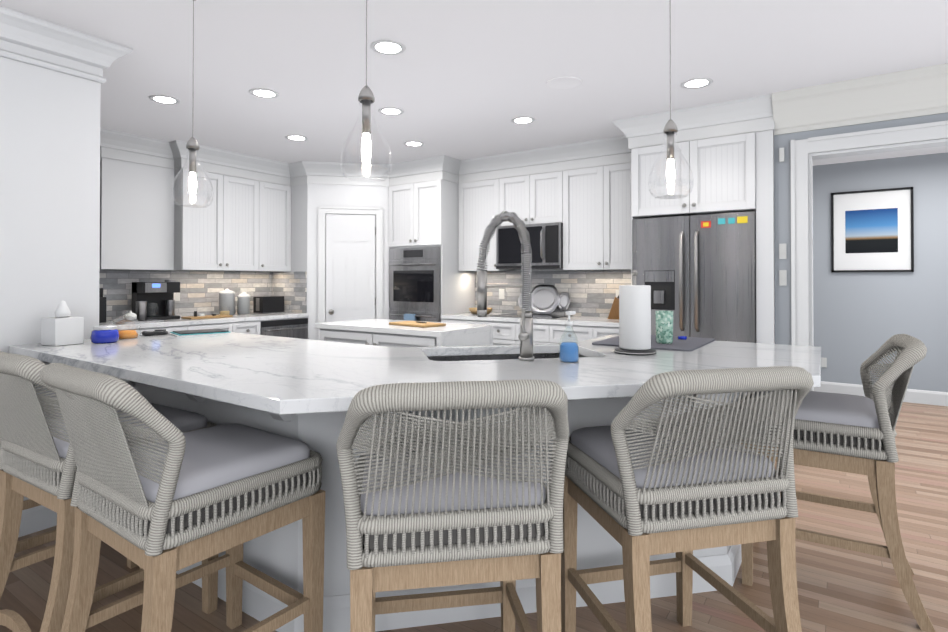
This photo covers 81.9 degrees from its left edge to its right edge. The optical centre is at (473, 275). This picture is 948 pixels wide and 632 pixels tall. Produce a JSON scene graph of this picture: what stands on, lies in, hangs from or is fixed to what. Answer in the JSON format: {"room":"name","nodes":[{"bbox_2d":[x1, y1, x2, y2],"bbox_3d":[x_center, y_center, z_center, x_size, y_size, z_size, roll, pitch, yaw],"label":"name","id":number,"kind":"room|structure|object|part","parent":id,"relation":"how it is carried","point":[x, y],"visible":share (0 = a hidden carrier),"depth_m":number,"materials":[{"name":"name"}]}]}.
{"room":"kitchen","nodes":[
{"label":"kitchen","id":0,"kind":"room"},
{"bbox_2d":[0,402,947,631],"bbox_3d":[-1.315,1.329,1.760,15.000,0.060,13.600,0,-1,34],"label":"floor","id":1,"kind":"structure","parent":0,"point":[841,590],"depth_m":2.34,"materials":[{"name":"brown wood"}]},
{"bbox_2d":[0,6,132,536],"bbox_3d":[-2.293,0.014,2.868,0.380,2.590,0.750,0,-1,34],"label":"pillar","id":2,"kind":"structure","parent":1,"relation":"on","point":[52,79],"depth_m":2.84,"materials":[{"name":"white paint"}]},
{"bbox_2d":[0,391,137,568],"bbox_3d":[-1.884,0.778,2.352,0.588,1.054,0.659,0,-1,34],"label":"stool","id":3,"kind":"object","parent":1,"relation":"on","point":[34,541],"depth_m":2.18,"materials":[{"name":"brown wood"}]},
{"bbox_2d":[0,351,217,631],"bbox_3d":[-1.377,0.775,2.009,0.588,1.054,0.659,0,-1,32],"label":"stool","id":4,"kind":"object","parent":1,"relation":"on","point":[37,463],"visible":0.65,"depth_m":1.78,"materials":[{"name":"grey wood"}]},
{"bbox_2d":[117,328,142,334],"bbox_3d":[-3.227,0.887,4.600,0.650,0.876,0.510,0,-1,34],"label":"base cabinet","id":5,"kind":"object","parent":1,"relation":"on","point":[141,329],"depth_m":4.59,"materials":[{"name":"white paint"}]},
{"bbox_2d":[143,324,190,332],"bbox_3d":[-2.992,0.890,4.948,0.650,0.876,0.450,0,-1,34],"label":"base cabinet","id":6,"kind":"object","parent":1,"relation":"on","point":[169,327],"depth_m":4.83,"materials":[{"name":"white paint"}]},
{"bbox_2d":[39,363,324,631],"bbox_3d":[-0.875,0.772,1.669,0.588,1.054,0.659,0,-1,36],"label":"stool","id":7,"kind":"object","parent":1,"relation":"on","point":[164,503],"visible":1,"depth_m":1.52,"materials":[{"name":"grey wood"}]},
{"bbox_2d":[191,320,238,332],"bbox_3d":[-2.743,0.893,5.316,0.650,0.876,0.558,0,-1,34],"label":"base cabinet","id":8,"kind":"object","parent":1,"relation":"on","point":[230,325],"depth_m":5.23,"materials":[{"name":"white paint"}]},
{"bbox_2d":[239,320,262,334],"bbox_3d":[-2.532,0.896,5.627,0.650,0.876,0.312,0,-1,34],"label":"base cabinet","id":9,"kind":"object","parent":1,"relation":"on","point":[245,326],"depth_m":5.50,"materials":[{"name":"white paint"}]},
{"bbox_2d":[263,316,307,338],"bbox_3d":[-2.295,0.899,5.977,0.650,0.876,0.655,0,-1,34],"label":"dishwasher","id":10,"kind":"object","parent":1,"relation":"on","point":[289,324],"depth_m":5.84,"materials":[{"name":"black metal"}]},
{"bbox_2d":[99,312,306,327],"bbox_3d":[-2.849,0.434,5.160,0.653,0.040,2.636,0,-1,34],"label":"countertop","id":11,"kind":"structure","parent":10,"relation":"on","point":[252,316],"depth_m":5.11,"materials":[{"name":"white stone"}]},
{"bbox_2d":[99,288,105,322],"bbox_3d":[-3.280,0.260,4.753,0.120,0.300,0.100,0,-1,34],"label":"grinder","id":12,"kind":"object","parent":11,"relation":"on","point":[102,309],"visible":0.38,"depth_m":4.74,"materials":[{"name":"black plastic"}]},
{"bbox_2d":[114,319,163,323],"bbox_3d":[-2.952,0.405,4.808,0.220,0.012,0.340,0,-1,34],"label":"serving tray","id":13,"kind":"object","parent":11,"relation":"on","point":[147,320],"visible":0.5,"depth_m":4.75,"materials":[{"name":"silver metal"}]},
{"bbox_2d":[124,311,136,320],"bbox_3d":[-2.983,0.352,4.745,0.094,0.090,0.094,0,-1,34],"label":"sugar bowl","id":14,"kind":"object","parent":13,"relation":"on","point":[133,315],"visible":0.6,"depth_m":4.72,"materials":[{"name":"white ceramic"}]},
{"bbox_2d":[136,301,146,319],"bbox_3d":[-2.963,0.313,4.864,0.088,0.170,0.088,0,-1,34],"label":"steel canister","id":15,"kind":"object","parent":13,"relation":"on","point":[141,310],"visible":0.98,"depth_m":4.83,"materials":[{"name":"silver metal"}]},
{"bbox_2d":[132,280,179,319],"bbox_3d":[-2.974,0.228,5.114,0.224,0.370,0.330,0,-1,34],"label":"coffee maker","id":16,"kind":"object","parent":11,"relation":"on","point":[158,297],"visible":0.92,"depth_m":5.09,"materials":[{"name":"black plastic"}]},
{"bbox_2d":[181,311,232,318],"bbox_3d":[-2.599,0.380,5.330,0.180,0.070,0.420,0,-1,34],"label":"serving board","id":17,"kind":"object","parent":11,"relation":"on","point":[201,316],"visible":1,"depth_m":5.25,"materials":[{"name":"brown wood"}]},
{"bbox_2d":[219,306,229,314],"bbox_3d":[-2.548,0.367,5.585,0.101,0.100,0.104,0,-1,34],"label":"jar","id":18,"kind":"object","parent":11,"relation":"on","point":[224,312],"visible":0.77,"depth_m":5.55,"materials":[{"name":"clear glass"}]},
{"bbox_2d":[219,289,239,314],"bbox_3d":[-2.602,0.279,5.755,0.156,0.280,0.156,0,-1,25],"label":"canister","id":19,"kind":"object","parent":11,"relation":"on","point":[227,297],"depth_m":5.71,"materials":[{"name":"white ceramic"}]},
{"bbox_2d":[240,292,249,314],"bbox_3d":[-2.484,0.300,5.894,0.130,0.240,0.130,0,-1,25],"label":"canister","id":20,"kind":"object","parent":11,"relation":"on","point":[244,298],"depth_m":5.84,"materials":[{"name":"white ceramic"}]},
{"bbox_2d":[253,296,283,313],"bbox_3d":[-2.301,0.330,6.128,0.174,0.185,0.285,0,-1,34],"label":"toaster","id":21,"kind":"object","parent":11,"relation":"on","point":[267,304],"visible":0.98,"depth_m":6.05,"materials":[{"name":"black plastic"}]},
{"bbox_2d":[315,319,492,347],"bbox_3d":[-0.607,0.867,4.559,1.360,0.915,0.717,0,-1,34],"label":"kitchen island","id":22,"kind":"object","parent":1,"relation":"on","point":[379,332],"visible":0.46,"depth_m":4.26,"materials":[{"name":"white paint"}]},
{"bbox_2d":[389,321,445,327],"bbox_3d":[-0.464,0.392,4.452,0.440,0.030,0.240,0,-1,44],"label":"cutting board","id":23,"kind":"object","parent":22,"relation":"on","point":[417,324],"visible":1,"depth_m":4.38,"materials":[{"name":"brown wood"}]},
{"bbox_2d":[388,180,474,321],"bbox_3d":[-0.505,0.159,6.266,0.758,2.360,0.722,0,-1,34],"label":"tall cabinet","id":24,"kind":"object","parent":1,"relation":"on","point":[429,281],"visible":0.6,"depth_m":6.00,"materials":[{"name":"white paint"}]},
{"bbox_2d":[119,353,746,631],"bbox_3d":[-0.309,0.848,2.677,3.298,0.920,2.140,0,-1,34],"label":"base cabinet","id":25,"kind":"object","parent":1,"relation":"on","point":[276,554],"visible":0.25,"depth_m":2.08,"materials":[{"name":"white paint"}]},
{"bbox_2d":[9,332,820,414],"bbox_3d":[-0.302,0.367,2.665,3.358,0.040,2.220,0,-1,34],"label":"countertop","id":26,"kind":"structure","parent":25,"relation":"on","point":[279,375],"depth_m":2.10,"materials":[{"name":"stone"}]},
{"bbox_2d":[41,301,83,345],"bbox_3d":[-2.074,0.237,2.753,0.130,0.220,0.130,0,-1,26],"label":"tissue box","id":27,"kind":"object","parent":26,"relation":"on","point":[62,327],"visible":0.98,"depth_m":2.72,"materials":[{"name":"white cardboard"}]},
{"bbox_2d":[90,325,118,343],"bbox_3d":[-1.912,0.305,2.831,0.123,0.086,0.124,0,-1,34],"label":"candle jar","id":28,"kind":"object","parent":26,"relation":"on","point":[101,334],"visible":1,"depth_m":2.79,"materials":[{"name":"blue glass"}]},
{"bbox_2d":[110,310,141,338],"bbox_3d":[-1.941,0.271,3.038,0.158,0.158,0.160,0,-1,34],"label":"glass cloche","id":29,"kind":"object","parent":26,"relation":"on","point":[127,334],"visible":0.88,"depth_m":3.02,"materials":[{"name":"orange"}]},
{"bbox_2d":[142,329,167,335],"bbox_3d":[-1.873,0.338,3.209,0.110,0.032,0.142,0,-1,34],"label":"headphones","id":30,"kind":"object","parent":26,"relation":"on","point":[156,332],"visible":1,"depth_m":3.18,"materials":[{"name":"black plastic"}]},
{"bbox_2d":[169,329,230,336],"bbox_3d":[-1.646,0.343,3.279,0.290,0.018,0.215,0,-1,-41],"label":"magazines","id":31,"kind":"object","parent":26,"relation":"on","point":[183,333],"visible":1,"depth_m":3.24,"materials":[{"name":"teal paper"}]},
{"bbox_2d":[477,211,533,360],"bbox_3d":[0.129,0.039,2.239,0.242,0.608,0.117,0,-1,34],"label":"faucet","id":32,"kind":"object","parent":26,"relation":"on","point":[525,336],"visible":1,"depth_m":2.21,"materials":[{"name":"silver metal"}]},
{"bbox_2d":[559,311,578,362],"bbox_3d":[0.380,0.243,2.176,0.081,0.198,0.086,0,-1,34],"label":"soap dispenser","id":33,"kind":"object","parent":26,"relation":"on","point":[568,352],"visible":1,"depth_m":2.15,"materials":[{"name":"blue plastic"}]},
{"bbox_2d":[614,270,656,354],"bbox_3d":[0.717,0.160,2.435,0.186,0.370,0.186,0,-1,34],"label":"paper towel holder","id":34,"kind":"object","parent":26,"relation":"on","point":[634,319],"visible":1,"depth_m":2.38,"materials":[{"name":"white paper"}]},
{"bbox_2d":[592,335,714,350],"bbox_3d":[0.942,0.336,2.837,0.480,0.024,0.580,0,-1,34],"label":"dish mat","id":35,"kind":"object","parent":26,"relation":"on","point":[690,343],"depth_m":2.71,"materials":[{"name":"grey"}]},
{"bbox_2d":[655,311,672,343],"bbox_3d":[0.949,0.258,2.724,0.086,0.160,0.086,0,-1,34],"label":"cup","id":36,"kind":"object","parent":35,"relation":"on","point":[664,326],"visible":1,"depth_m":2.69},
{"bbox_3d":[1.109,0.332,2.905,0.043,0.015,0.044,0,-1,34],"label":"bottle cap","id":37,"kind":"part","parent":35,"relation":"part of","materials":[{"name":"blue plastic"}]},
{"bbox_2d":[336,380,568,631],"bbox_3d":[-0.070,0.771,1.533,0.587,1.054,0.659,0,-1,-9],"label":"stool","id":38,"kind":"object","parent":1,"relation":"on","point":[429,507],"visible":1,"depth_m":1.31,"materials":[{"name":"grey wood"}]},
{"bbox_2d":[441,316,476,323],"bbox_3d":[0.055,0.899,5.924,0.540,0.876,0.648,0,-1,34],"label":"base cabinet","id":39,"kind":"object","parent":1,"relation":"on","point":[447,319],"depth_m":5.71,"materials":[{"name":"white paint"}]},
{"bbox_2d":[477,320,512,344],"bbox_3d":[0.405,0.897,5.687,0.424,0.876,0.648,0,-1,34],"label":"base cabinet","id":40,"kind":"object","parent":1,"relation":"on","point":[506,330],"depth_m":5.40,"materials":[{"name":"white paint"}]},
{"bbox_2d":[513,320,544,344],"bbox_3d":[0.756,0.895,5.450,0.424,0.876,0.648,0,-1,34],"label":"base cabinet","id":41,"kind":"object","parent":1,"relation":"on","point":[538,328],"depth_m":5.19,"materials":[{"name":"white paint"}]},
{"bbox_2d":[545,324,584,343],"bbox_3d":[1.086,0.893,5.227,0.490,0.876,0.648,0,-1,34],"label":"base cabinet","id":42,"kind":"object","parent":1,"relation":"on","point":[553,332],"depth_m":5.03,"materials":[{"name":"white paint"}]},
{"bbox_2d":[445,312,618,323],"bbox_3d":[0.698,0.437,5.490,2.098,0.040,0.653,0,-1,34],"label":"countertop","id":43,"kind":"structure","parent":42,"relation":"on","point":[464,316],"depth_m":5.25,"materials":[{"name":"white stone"}]},
{"bbox_2d":[469,307,492,313],"bbox_3d":[0.073,0.388,5.924,0.260,0.065,0.260,0,-1,34],"label":"basket","id":44,"kind":"object","parent":43,"relation":"on","point":[474,310],"visible":0.54,"depth_m":5.85,"materials":[{"name":"brown wicker"}]},
{"bbox_2d":[491,313,572,318],"bbox_3d":[0.590,0.414,5.586,0.700,0.006,0.510,0,-1,34],"label":"cooktop","id":45,"kind":"object","parent":43,"relation":"in","point":[546,316],"visible":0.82,"depth_m":5.58,"materials":[{"name":"black glass"}]},
{"bbox_2d":[518,285,570,313],"bbox_3d":[0.737,0.254,5.783,0.617,0.312,0.088,0,-1,34],"label":"platter","id":46,"kind":"object","parent":45,"relation":"on","point":[547,299],"visible":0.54,"depth_m":5.76,"materials":[{"name":"white metal"}]},
{"bbox_2d":[608,295,618,318],"bbox_3d":[1.387,0.271,5.180,0.235,0.285,0.100,0,-1,14],"label":"knife block","id":47,"kind":"object","parent":43,"relation":"on","point":[614,312],"visible":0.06,"depth_m":5.14,"materials":[{"name":"brown wood"}]},
{"bbox_2d":[585,324,618,339],"bbox_3d":[1.379,0.891,5.028,0.458,0.876,0.648,0,-1,34],"label":"base cabinet","id":48,"kind":"object","parent":1,"relation":"on","point":[592,331],"depth_m":4.83,"materials":[{"name":"white paint"}]},
{"bbox_2d":[561,366,813,631],"bbox_3d":[0.626,0.772,1.718,0.588,1.054,0.659,0,-1,-13],"label":"stool","id":49,"kind":"object","parent":1,"relation":"on","point":[642,491],"visible":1,"depth_m":1.51,"materials":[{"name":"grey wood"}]},
{"bbox_2d":[632,212,755,393],"bbox_3d":[1.871,0.428,4.508,0.895,1.768,0.889,0,-1,34],"label":"fridge","id":50,"kind":"object","parent":1,"relation":"on","point":[697,273],"visible":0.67,"depth_m":4.14,"materials":[{"name":"silver metal"}]},
{"bbox_2d":[631,130,774,343],"bbox_3d":[1.933,0.144,4.517,1.036,2.360,0.885,0,-1,34],"label":"cabinet","id":51,"kind":"object","parent":1,"relation":"on","point":[733,173],"visible":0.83,"depth_m":4.08,"materials":[{"name":"white paint"}]},
{"bbox_2d":[741,334,935,631],"bbox_3d":[1.525,0.778,2.370,0.659,1.054,0.588,0,-1,31],"label":"stool","id":52,"kind":"object","parent":1,"relation":"on","point":[850,433],"visible":0.81,"depth_m":2.13,"materials":[{"name":"brown wood"}]},
{"bbox_2d":[0,0,947,165],"bbox_3d":[-0.915,-1.529,1.394,14.100,0.470,13.600,0,-1,34],"label":"ceiling","id":53,"kind":"structure","parent":0,"point":[462,79],"depth_m":3.28,"materials":[{"name":"white paint"}]},
{"bbox_2d":[149,95,179,103],"bbox_3d":[-2.237,-1.268,3.952,0.200,0.005,0.200,0,-1,34],"label":"recessed light","id":54,"kind":"object","parent":53,"relation":"in","point":[162,99],"visible":1,"depth_m":3.94,"materials":[{"name":"white"}]},
{"bbox_2d":[171,0,213,207],"bbox_3d":[-1.244,-0.794,2.418,0.204,0.980,0.204,0,-1,34],"label":"pendant light","id":55,"kind":"object","parent":53,"relation":"hanging from","point":[192,145],"visible":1,"depth_m":2.40,"materials":[{"name":"clear glass"}]},
{"bbox_2d":[249,88,278,97],"bbox_3d":[-1.466,-1.269,3.817,0.200,0.005,0.200,0,-1,34],"label":"recessed light","id":56,"kind":"object","parent":53,"relation":"in","point":[262,93],"visible":1,"depth_m":3.81,"materials":[{"name":"white"}]},
{"bbox_2d":[285,135,307,140],"bbox_3d":[-1.628,-1.258,5.013,0.200,0.005,0.200,0,-1,34],"label":"recessed light","id":57,"kind":"object","parent":53,"relation":"in","point":[296,137],"visible":1,"depth_m":4.99,"materials":[{"name":"white"}]},
{"bbox_2d":[339,0,392,182],"bbox_3d":[-0.350,-0.798,1.777,0.170,0.977,0.170,0,-1,34],"label":"pendant light","id":58,"kind":"object","parent":53,"relation":"hanging from","point":[366,98],"visible":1,"depth_m":1.76,"materials":[{"name":"clear glass"}]},
{"bbox_2d":[370,40,405,54],"bbox_3d":[-0.482,-1.276,3.067,0.200,0.005,0.200,0,-1,34],"label":"recessed light","id":59,"kind":"object","parent":53,"relation":"in","point":[387,47],"visible":1,"depth_m":3.06,"materials":[{"name":"white"}]},
{"bbox_2d":[378,107,403,115],"bbox_3d":[-0.641,-1.265,4.224,0.200,0.005,0.200,0,-1,34],"label":"recessed light","id":60,"kind":"object","parent":53,"relation":"in","point":[393,111],"visible":1,"depth_m":4.22,"materials":[{"name":"white"}]},
{"bbox_2d":[403,141,423,146],"bbox_3d":[-0.575,-1.256,5.231,0.200,0.005,0.200,0,-1,34],"label":"recessed light","id":61,"kind":"object","parent":53,"relation":"in","point":[413,143],"visible":0.98,"depth_m":5.21,"materials":[{"name":"white"}]},
{"bbox_2d":[511,117,534,123],"bbox_3d":[0.401,-1.263,4.461,0.200,0.005,0.200,0,-1,34],"label":"recessed light","id":62,"kind":"object","parent":53,"relation":"in","point":[522,120],"visible":1,"depth_m":4.46,"materials":[{"name":"white"}]},
{"bbox_2d":[546,76,581,89],"bbox_3d":[0.596,-1.271,3.616,0.240,0.005,0.240,0,-1,34],"label":"ceiling speaker","id":63,"kind":"object","parent":53,"relation":"attached to","point":[564,82],"visible":1,"depth_m":3.60,"materials":[{"name":"white plastic"}]},
{"bbox_2d":[648,0,693,198],"bbox_3d":[0.773,-0.795,2.152,0.170,0.977,0.170,0,-1,34],"label":"pendant light","id":64,"kind":"object","parent":53,"relation":"hanging from","point":[670,129],"visible":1,"depth_m":2.14,"materials":[{"name":"clear glass"}]},
{"bbox_2d":[681,78,712,88],"bbox_3d":[1.477,-1.271,3.624,0.200,0.005,0.200,0,-1,34],"label":"recessed light","id":65,"kind":"object","parent":53,"relation":"in","point":[695,83],"visible":1,"depth_m":3.62,"materials":[{"name":"white"}]},
{"bbox_2d":[100,113,947,391],"bbox_3d":[-0.915,-0.204,1.382,14.100,3.000,13.600,0,-1,34],"label":"wall","id":66,"kind":"structure","parent":0,"point":[859,318],"depth_m":5.88,"materials":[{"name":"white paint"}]},
{"bbox_2d":[100,158,171,269],"bbox_3d":[-3.169,-0.541,5.101,0.199,0.980,0.628,0,-1,34],"label":"upper cabinet","id":67,"kind":"object","parent":66,"relation":"attached to","point":[136,200],"depth_m":5.01,"materials":[{"name":"white paint"}]},
{"bbox_2d":[99,270,270,319],"bbox_3d":[-3.114,0.184,5.342,0.012,0.464,2.636,0,-1,34],"label":"tile backsplash","id":68,"kind":"structure","parent":66,"relation":"attached to","point":[199,290],"depth_m":5.62,"materials":[{"name":"tile"}]},
{"bbox_2d":[171,168,267,271],"bbox_3d":[-2.682,-0.536,5.687,0.348,0.980,0.885,0,-1,34],"label":"upper cabinet","id":69,"kind":"object","parent":66,"relation":"attached to","point":[236,224],"depth_m":5.53,"materials":[{"name":"white paint"}]},
{"bbox_2d":[264,183,290,271],"bbox_3d":[-2.369,-0.532,6.150,0.348,0.980,0.472,0,-1,34],"label":"upper cabinet","id":70,"kind":"object","parent":66,"relation":"attached to","point":[277,243],"depth_m":6.12,"materials":[{"name":"white paint"}]},
{"bbox_2d":[271,272,306,312],"bbox_3d":[-2.117,0.192,6.253,0.610,0.464,0.010,0,-1,34],"label":"tile backsplash","id":71,"kind":"structure","parent":66,"relation":"attached to","point":[290,285],"depth_m":6.22,"materials":[{"name":"tile"}]},
{"bbox_2d":[318,206,382,339],"bbox_3d":[-1.389,0.286,6.160,0.521,2.105,0.521,0,-1,34],"label":"pantry door","id":72,"kind":"structure","parent":66,"relation":"in","point":[350,267],"depth_m":6.15,"materials":[{"name":"white paint"}]},
{"bbox_2d":[458,178,514,271],"bbox_3d":[0.164,-0.533,6.046,0.599,0.980,0.348,0,-1,34],"label":"upper cabinet","id":73,"kind":"object","parent":66,"relation":"attached to","point":[479,202],"depth_m":5.94,"materials":[{"name":"white paint"}]},
{"bbox_2d":[100,63,947,185],"bbox_3d":[1.695,-1.152,2.661,11.000,0.259,3.590,0,-1,34],"label":"crown molding","id":74,"kind":"structure","parent":66,"relation":"attached to","point":[737,116],"depth_m":4.46,"materials":[{"name":"white wood"}]},
{"bbox_2d":[506,171,561,225],"bbox_3d":[0.665,-0.771,5.708,0.730,0.510,0.348,0,-1,34],"label":"upper cabinet","id":75,"kind":"object","parent":66,"relation":"attached to","point":[535,198],"depth_m":5.53,"materials":[{"name":"white paint"}]},
{"bbox_2d":[496,222,562,269],"bbox_3d":[0.629,-0.289,5.650,0.725,0.446,0.461,0,-1,34],"label":"microwave","id":76,"kind":"object","parent":75,"relation":"attached to","point":[546,242],"visible":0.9,"depth_m":5.46,"materials":[{"name":"black metal"}]},
{"bbox_2d":[475,270,630,316],"bbox_3d":[0.878,0.188,5.758,2.094,0.464,0.012,0,-1,34],"label":"tile backsplash","id":77,"kind":"structure","parent":66,"relation":"attached to","point":[594,293],"depth_m":5.66,"materials":[{"name":"tile"}]},
{"bbox_2d":[562,163,630,270],"bbox_3d":[1.286,-0.539,5.286,0.887,0.980,0.348,0,-1,34],"label":"upper cabinet","id":78,"kind":"object","parent":66,"relation":"attached to","point":[589,208],"depth_m":5.16,"materials":[{"name":"white paint"}]},
{"bbox_2d":[779,148,783,161],"bbox_3d":[2.206,-0.862,3.911,0.030,0.100,0.018,0,-1,34],"label":"switch plate","id":79,"kind":"object","parent":66,"relation":"attached to","point":[781,150],"depth_m":3.91,"materials":[{"name":"white plastic"}]},
{"bbox_2d":[779,270,786,285],"bbox_3d":[2.209,0.018,3.905,0.045,0.110,0.012,0,-1,34],"label":"switch plate","id":80,"kind":"object","parent":66,"relation":"attached to","point":[782,273],"depth_m":3.90,"materials":[{"name":"white plastic"}]},
{"bbox_2d":[779,243,786,258],"bbox_3d":[2.209,-0.171,3.906,0.045,0.110,0.012,0,-1,34],"label":"switch plate","id":81,"kind":"object","parent":66,"relation":"attached to","point":[782,247],"depth_m":3.90,"materials":[{"name":"white plastic"}]},
{"bbox_2d":[821,357,826,367],"bbox_3d":[3.942,0.984,6.168,0.070,0.110,0.006,0,-1,34],"label":"outlet","id":82,"kind":"object","parent":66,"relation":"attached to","point":[823,362],"visible":0.64,"depth_m":6.16,"materials":[{"name":"white plastic"}]},
{"bbox_2d":[791,120,947,390],"bbox_3d":[3.171,0.176,3.336,2.125,2.275,0.182,0,-1,34],"label":"door frame","id":83,"kind":"structure","parent":66,"relation":"attached to","point":[805,153],"depth_m":3.81,"materials":[{"name":"white wood"}]},
{"bbox_2d":[831,187,913,271],"bbox_3d":[4.304,-0.479,5.922,0.720,0.890,0.030,0,-1,34],"label":"picture frame","id":84,"kind":"object","parent":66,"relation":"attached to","point":[872,230],"visible":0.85,"depth_m":5.91,"materials":[{"name":"black plastic"}]},
{"bbox_2d":[814,381,947,405],"bbox_3d":[5.691,1.258,4.976,7.000,0.140,0.016,0,-1,34],"label":"baseboard","id":85,"kind":"structure","parent":66,"relation":"attached to","point":[926,397],"depth_m":5.72,"materials":[{"name":"white"}]}
]}

